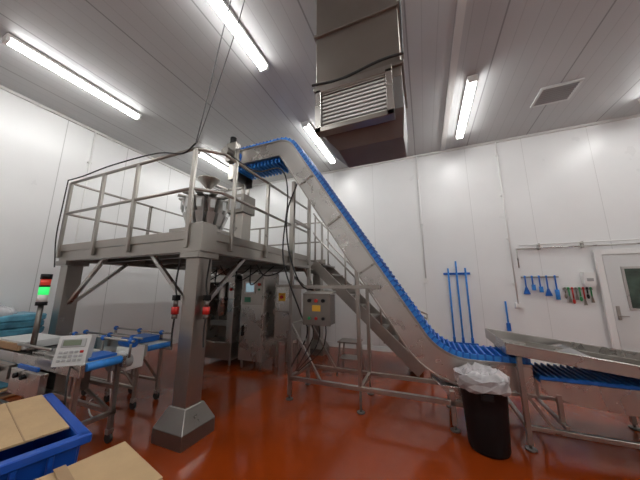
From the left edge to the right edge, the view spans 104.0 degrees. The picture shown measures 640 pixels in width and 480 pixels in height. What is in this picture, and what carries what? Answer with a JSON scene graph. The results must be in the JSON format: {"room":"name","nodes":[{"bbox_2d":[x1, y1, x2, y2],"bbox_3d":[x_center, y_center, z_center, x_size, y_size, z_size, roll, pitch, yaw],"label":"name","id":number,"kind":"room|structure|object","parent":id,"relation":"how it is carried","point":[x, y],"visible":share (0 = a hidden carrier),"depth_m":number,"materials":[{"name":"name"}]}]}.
{"room":"factory floor","nodes":[
{"label":"factory floor","id":0,"kind":"room"},
{"bbox_2d":[0,89,222,351],"bbox_3d":[-5.533,-0.165,4.261,0.200,5.000,9.870,-4,-11,22],"label":"wall","id":1,"kind":"structure","parent":0,"point":[41,150],"depth_m":5.19,"materials":[{"name":"white plastic"}]},
{"bbox_2d":[74,132,95,242],"bbox_3d":[-5.024,-0.168,5.165,0.065,4.540,0.060,-4,-11,22],"label":"conduit","id":2,"kind":"object","parent":1,"relation":"attached to","point":[89,162],"visible":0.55,"depth_m":5.33,"materials":[{"name":"white plastic"}]},
{"bbox_2d":[0,85,219,190],"bbox_3d":[-5.430,-2.610,4.655,0.040,0.050,9.830,-4,-11,22],"label":"trim","id":3,"kind":"structure","parent":1,"relation":"attached to","point":[1,86],"depth_m":5.36,"materials":[{"name":"grey plastic"}]},
{"bbox_2d":[0,0,639,189],"bbox_3d":[0.384,-3.171,2.345,13.000,0.200,10.270,-4,-11,22],"label":"ceiling","id":4,"kind":"structure","parent":0,"point":[157,58],"depth_m":3.96,"materials":[{"name":"grey plastic"}]},
{"bbox_2d":[1,33,141,120],"bbox_3d":[-4.028,-2.647,4.278,0.160,0.110,1.800,-4,-11,22],"label":"light","id":5,"kind":"object","parent":4,"relation":"attached to","point":[9,39],"visible":1,"depth_m":4.01,"materials":[{"name":"white plastic"}]},
{"bbox_2d":[54,0,244,266],"bbox_3d":[-2.480,-1.252,3.462,3.787,3.145,0.179,-5,-12,25],"label":"power cable","id":6,"kind":"object","parent":4,"relation":"hanging from","point":[197,138],"visible":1,"depth_m":3.08,"materials":[{"name":"grey plastic"}]},
{"bbox_2d":[198,151,228,171],"bbox_3d":[-2.790,-2.092,7.231,0.160,0.110,1.800,-4,-11,22],"label":"light","id":7,"kind":"object","parent":4,"relation":"attached to","point":[204,155],"visible":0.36,"depth_m":6.82,"materials":[{"name":"white plastic"}]},
{"bbox_2d":[208,0,268,72],"bbox_3d":[-1.218,-2.861,3.140,0.160,0.110,1.800,-4,-11,22],"label":"light","id":8,"kind":"object","parent":4,"relation":"attached to","point":[220,6],"visible":0.98,"depth_m":3.39,"materials":[{"name":"white plastic"}]},
{"bbox_2d":[301,120,335,163],"bbox_3d":[0.021,-2.306,6.093,0.160,0.110,1.800,-4,-11,22],"label":"light","id":9,"kind":"object","parent":4,"relation":"attached to","point":[308,127],"visible":1,"depth_m":5.90,"materials":[{"name":"white plastic"}]},
{"bbox_2d":[312,0,407,167],"bbox_3d":[0.465,-1.945,2.826,0.942,2.027,0.725,-4,-11,22],"label":"air conditioning unit","id":10,"kind":"object","parent":4,"relation":"hanging from","point":[361,104],"visible":1,"depth_m":2.52,"materials":[{"name":"metal"}]},
{"bbox_2d":[441,0,466,150],"bbox_3d":[1.273,-3.135,1.943,0.100,0.020,9.830,-4,-11,22],"label":"trim","id":11,"kind":"structure","parent":4,"relation":"attached to","point":[461,5],"depth_m":3.89,"materials":[{"name":"grey"}]},
{"bbox_2d":[455,74,478,139],"bbox_3d":[2.869,-2.523,4.939,0.160,0.110,1.800,-4,-11,22],"label":"light","id":12,"kind":"object","parent":4,"relation":"attached to","point":[471,81],"visible":1,"depth_m":4.68,"materials":[{"name":"white plastic"}]},
{"bbox_2d":[530,77,584,107],"bbox_3d":[4.259,-2.642,4.522,0.580,0.030,0.520,-4,-11,22],"label":"ceiling vent","id":13,"kind":"object","parent":4,"relation":"in","point":[560,92],"depth_m":4.49,"materials":[{"name":"white metal"}]},
{"bbox_2d":[2,342,639,479],"bbox_3d":[0.384,1.939,1.384,13.000,0.200,10.270,-4,-11,22],"label":"floor","id":14,"kind":"structure","parent":0,"point":[320,433],"depth_m":2.67,"materials":[{"name":"red paint"}]},
{"bbox_2d":[0,306,46,398],"bbox_3d":[-4.904,1.601,3.682,0.850,1.315,0.900,-4,-11,22],"label":"pallet","id":15,"kind":"object","parent":14,"relation":"on","point":[11,323],"visible":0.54,"depth_m":3.72,"materials":[{"name":"plastic"}]},
{"bbox_2d":[0,393,91,479],"bbox_3d":[-2.087,1.529,1.502,1.080,0.650,0.760,-7,-13,34],"label":"tote","id":16,"kind":"object","parent":14,"relation":"on","point":[32,460],"visible":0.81,"depth_m":1.49,"materials":[{"name":"blue plastic"}]},
{"bbox_2d":[0,395,68,450],"bbox_3d":[-2.146,1.192,1.602,0.860,0.040,0.619,-7,-13,34],"label":"cardboard sheet","id":17,"kind":"object","parent":16,"relation":"on","point":[22,421],"visible":1,"depth_m":1.67,"materials":[{"name":"brown cardboard"}]},
{"bbox_2d":[0,332,134,443],"bbox_3d":[-2.977,1.558,2.838,1.950,1.087,0.740,-4,-11,22],"label":"checkweigher","id":18,"kind":"object","parent":14,"relation":"on","point":[62,366],"visible":0.67,"depth_m":2.55,"materials":[{"name":"metal"}]},
{"bbox_2d":[26,274,52,349],"bbox_3d":[-3.235,0.818,2.887,0.100,0.840,0.100,-4,-11,22],"label":"light","id":19,"kind":"object","parent":18,"relation":"on","point":[45,279],"visible":0.93,"depth_m":2.88,"materials":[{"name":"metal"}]},
{"bbox_2d":[35,441,162,479],"bbox_3d":[-1.206,1.498,1.160,0.530,0.585,0.610,-7,-13,35],"label":"cardboard box","id":20,"kind":"object","parent":14,"relation":"on","point":[120,461],"visible":1,"depth_m":1.36,"materials":[{"name":"brown cardboard"}]},
{"bbox_2d":[81,326,171,417],"bbox_3d":[-2.938,1.775,3.522,1.510,0.918,0.783,-4,-11,22],"label":"conveyor","id":21,"kind":"object","parent":14,"relation":"on","point":[144,342],"visible":0.68,"depth_m":3.50,"materials":[{"name":"metal"}]},
{"bbox_2d":[21,147,328,452],"bbox_3d":[-2.007,0.873,5.107,3.160,3.271,4.070,-4,-11,22],"label":"platform","id":22,"kind":"object","parent":14,"relation":"on","point":[189,419],"visible":0.8,"depth_m":3.30,"materials":[{"name":"metal"}]},
{"bbox_2d":[170,259,180,346],"bbox_3d":[-1.639,0.703,2.844,0.080,0.972,0.080,-4,-11,22],"label":"coupling","id":23,"kind":"object","parent":22,"relation":"attached to","point":[175,309],"visible":1,"depth_m":2.82,"materials":[{"name":"red plastic"}]},
{"bbox_2d":[202,259,210,347],"bbox_3d":[-1.279,0.699,2.826,0.080,0.972,0.080,-4,-11,22],"label":"coupling","id":24,"kind":"object","parent":22,"relation":"attached to","point":[206,309],"visible":1,"depth_m":2.80,"materials":[{"name":"red plastic"}]},
{"bbox_2d":[169,175,249,234],"bbox_3d":[-2.365,-0.476,5.251,1.170,1.673,1.173,-4,-11,22],"label":"multihead weigher","id":25,"kind":"object","parent":22,"relation":"on","point":[210,208],"visible":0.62,"depth_m":4.99,"materials":[{"name":"metal"}]},
{"bbox_2d":[227,184,254,240],"bbox_3d":[-1.504,-0.416,4.748,0.360,1.368,0.360,-4,-11,22],"label":"pedestal","id":26,"kind":"object","parent":22,"relation":"on","point":[243,215],"visible":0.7,"depth_m":4.63,"materials":[{"name":"metal"}]},
{"bbox_2d":[211,264,285,284],"bbox_3d":[-1.621,0.682,4.787,1.942,0.371,0.518,-4,-11,22],"label":"cable bundle","id":27,"kind":"object","parent":22,"relation":"attached to","point":[250,267],"visible":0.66,"depth_m":4.63,"materials":[{"name":"black rubber"}]},
{"bbox_2d":[204,270,242,365],"bbox_3d":[-1.931,1.702,5.861,0.900,1.920,1.440,-4,-11,22],"label":"machine","id":28,"kind":"object","parent":14,"relation":"on","point":[223,321],"visible":0.56,"depth_m":5.24,"materials":[{"name":"metal"}]},
{"bbox_2d":[238,272,300,369],"bbox_3d":[-1.021,1.611,5.188,1.000,1.850,0.800,-4,-11,22],"label":"tall cabinet","id":29,"kind":"object","parent":14,"relation":"on","point":[264,315],"visible":0.98,"depth_m":4.99,"materials":[{"name":"metal"}]},
{"bbox_2d":[336,338,364,375],"bbox_3d":[0.562,2.146,4.588,0.440,0.582,0.388,-4,-11,22],"label":"step stool","id":30,"kind":"object","parent":14,"relation":"on","point":[344,341],"visible":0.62,"depth_m":4.61,"materials":[{"name":"metal"}]},
{"bbox_2d":[311,213,432,378],"bbox_3d":[1.020,0.956,5.380,2.317,3.210,0.860,-4,-11,22],"label":"staircase","id":31,"kind":"structure","parent":14,"relation":"on","point":[379,324],"depth_m":5.14,"materials":[{"name":"metal"}]},
{"bbox_2d":[221,136,536,433],"bbox_3d":[0.293,0.099,3.828,4.300,4.316,0.913,-4,-11,22],"label":"conveyor","id":32,"kind":"object","parent":14,"relation":"on","point":[441,357],"visible":0.93,"depth_m":3.48,"materials":[{"name":"metal"}]},
{"bbox_2d":[295,291,335,371],"bbox_3d":[-0.102,1.252,3.395,0.607,1.106,0.240,-4,-11,22],"label":"control panel","id":33,"kind":"object","parent":32,"relation":"attached to","point":[318,306],"visible":1,"depth_m":3.35,"materials":[{"name":"metal"}]},
{"bbox_2d":[457,372,510,459],"bbox_3d":[1.646,1.665,2.507,0.495,0.743,0.504,-4,-11,22],"label":"waste bin","id":34,"kind":"object","parent":14,"relation":"on","point":[484,395],"visible":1,"depth_m":2.35,"materials":[{"name":"black plastic"}]},
{"bbox_2d":[485,328,639,452],"bbox_3d":[3.312,1.547,2.491,2.572,0.981,1.050,-4,-11,22],"label":"table","id":35,"kind":"object","parent":14,"relation":"on","point":[626,363],"visible":0.71,"depth_m":2.52,"materials":[{"name":"metal"}]},
{"bbox_2d":[531,362,639,430],"bbox_3d":[2.964,1.616,2.580,1.280,0.432,0.900,-4,-11,22],"label":"conveyor","id":36,"kind":"object","parent":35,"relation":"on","point":[592,389],"visible":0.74,"depth_m":2.44,"materials":[{"name":"metal"}]},
{"bbox_2d":[217,117,639,359],"bbox_3d":[2.303,0.244,6.439,13.000,5.000,0.200,-4,-11,22],"label":"wall","id":37,"kind":"structure","parent":0,"point":[583,183],"depth_m":5.70,"materials":[{"name":"white plastic"}]},
{"bbox_2d":[416,157,428,282],"bbox_3d":[2.567,-0.584,6.339,0.100,3.290,0.063,-4,-11,22],"label":"conduit","id":38,"kind":"object","parent":37,"relation":"attached to","point":[421,223],"visible":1,"depth_m":6.27,"materials":[{"name":"white plastic"}]},
{"bbox_2d":[279,339,572,367],"bbox_3d":[2.255,2.631,5.873,12.600,0.100,0.050,-4,-11,22],"label":"baseboard","id":39,"kind":"structure","parent":37,"relation":"attached to","point":[333,344],"depth_m":6.24,"materials":[{"name":"grey"}]},
{"bbox_2d":[253,114,639,186],"bbox_3d":[2.257,-2.209,6.788,12.600,0.050,0.040,-4,-11,22],"label":"trim","id":40,"kind":"structure","parent":37,"relation":"attached to","point":[635,115],"depth_m":6.05,"materials":[{"name":"grey plastic"}]},
{"bbox_2d":[443,272,469,274],"bbox_3d":[3.182,0.785,5.826,0.550,0.050,0.060,-4,-11,22],"label":"tool rack","id":41,"kind":"object","parent":37,"relation":"attached to","point":[462,273],"visible":0.77,"depth_m":5.80,"materials":[{"name":"blue plastic"}]},
{"bbox_2d":[447,268,459,343],"bbox_3d":[2.994,1.518,5.690,0.200,1.740,0.060,-4,-11,22],"label":"brush","id":42,"kind":"object","parent":41,"relation":"hanging from","point":[454,337],"visible":0.7,"depth_m":5.67,"materials":[{"name":"blue plastic"}]},
{"bbox_2d":[454,261,467,344],"bbox_3d":[3.151,1.417,5.643,0.520,1.880,0.056,-4,-11,22],"label":"squeegee","id":43,"kind":"object","parent":41,"relation":"hanging from","point":[463,338],"visible":0.73,"depth_m":5.61,"materials":[{"name":"blue plastic"}]},
{"bbox_2d":[464,268,478,345],"bbox_3d":[3.317,1.493,5.559,0.200,1.740,0.060,-4,-11,22],"label":"brush","id":44,"kind":"object","parent":41,"relation":"hanging from","point":[467,291],"visible":0.91,"depth_m":5.52,"materials":[{"name":"blue plastic"}]},
{"bbox_2d":[504,301,511,330],"bbox_3d":[3.987,1.616,5.321,0.070,0.610,0.050,-4,-11,22],"label":"brush","id":45,"kind":"object","parent":37,"relation":"attached to","point":[508,325],"visible":1,"depth_m":5.29,"materials":[{"name":"blue plastic"}]},
{"bbox_2d":[495,142,521,307],"bbox_3d":[4.194,-0.447,5.631,0.100,3.820,0.063,-4,-11,22],"label":"conduit","id":46,"kind":"object","parent":37,"relation":"attached to","point":[517,305],"visible":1,"depth_m":5.54,"materials":[{"name":"white plastic"}]},
{"bbox_2d":[521,275,560,299],"bbox_3d":[4.591,0.980,5.182,0.630,0.490,0.090,-4,-11,22],"label":"rack","id":47,"kind":"object","parent":37,"relation":"attached to","point":[526,291],"visible":1,"depth_m":5.17,"materials":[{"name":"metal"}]},
{"bbox_2d":[516,239,639,267],"bbox_3d":[6.150,0.214,4.681,4.064,0.510,0.074,-4,-11,22],"label":"pipe","id":48,"kind":"object","parent":37,"relation":"attached to","point":[582,245],"visible":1,"depth_m":5.08,"materials":[{"name":"metal"}]},
{"bbox_2d":[562,287,594,304],"bbox_3d":[5.129,1.109,4.951,0.460,0.350,0.055,-4,-11,22],"label":"utensil rack","id":49,"kind":"object","parent":37,"relation":"attached to","point":[568,288],"visible":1,"depth_m":4.94,"materials":[{"name":"metal"}]},
{"bbox_2d":[580,272,596,286],"bbox_3d":[5.284,0.777,4.915,0.180,0.290,0.115,-4,-11,22],"label":"soap dispenser","id":50,"kind":"object","parent":37,"relation":"attached to","point":[588,279],"visible":1,"depth_m":4.88,"materials":[{"name":"white plastic"}]},
{"bbox_2d":[592,248,639,351],"bbox_3d":[5.972,1.267,4.491,1.240,2.270,0.090,-4,-11,22],"label":"door","id":51,"kind":"structure","parent":37,"relation":"in","point":[623,323],"depth_m":4.70,"materials":[{"name":"white plastic"}]},
{"bbox_2d":[620,266,639,309],"bbox_3d":[5.971,0.878,4.562,0.580,0.800,0.021,-4,-11,22],"label":"window","id":52,"kind":"structure","parent":51,"relation":"attached to","point":[630,275],"depth_m":4.63,"materials":[{"name":"glass"}]}
]}

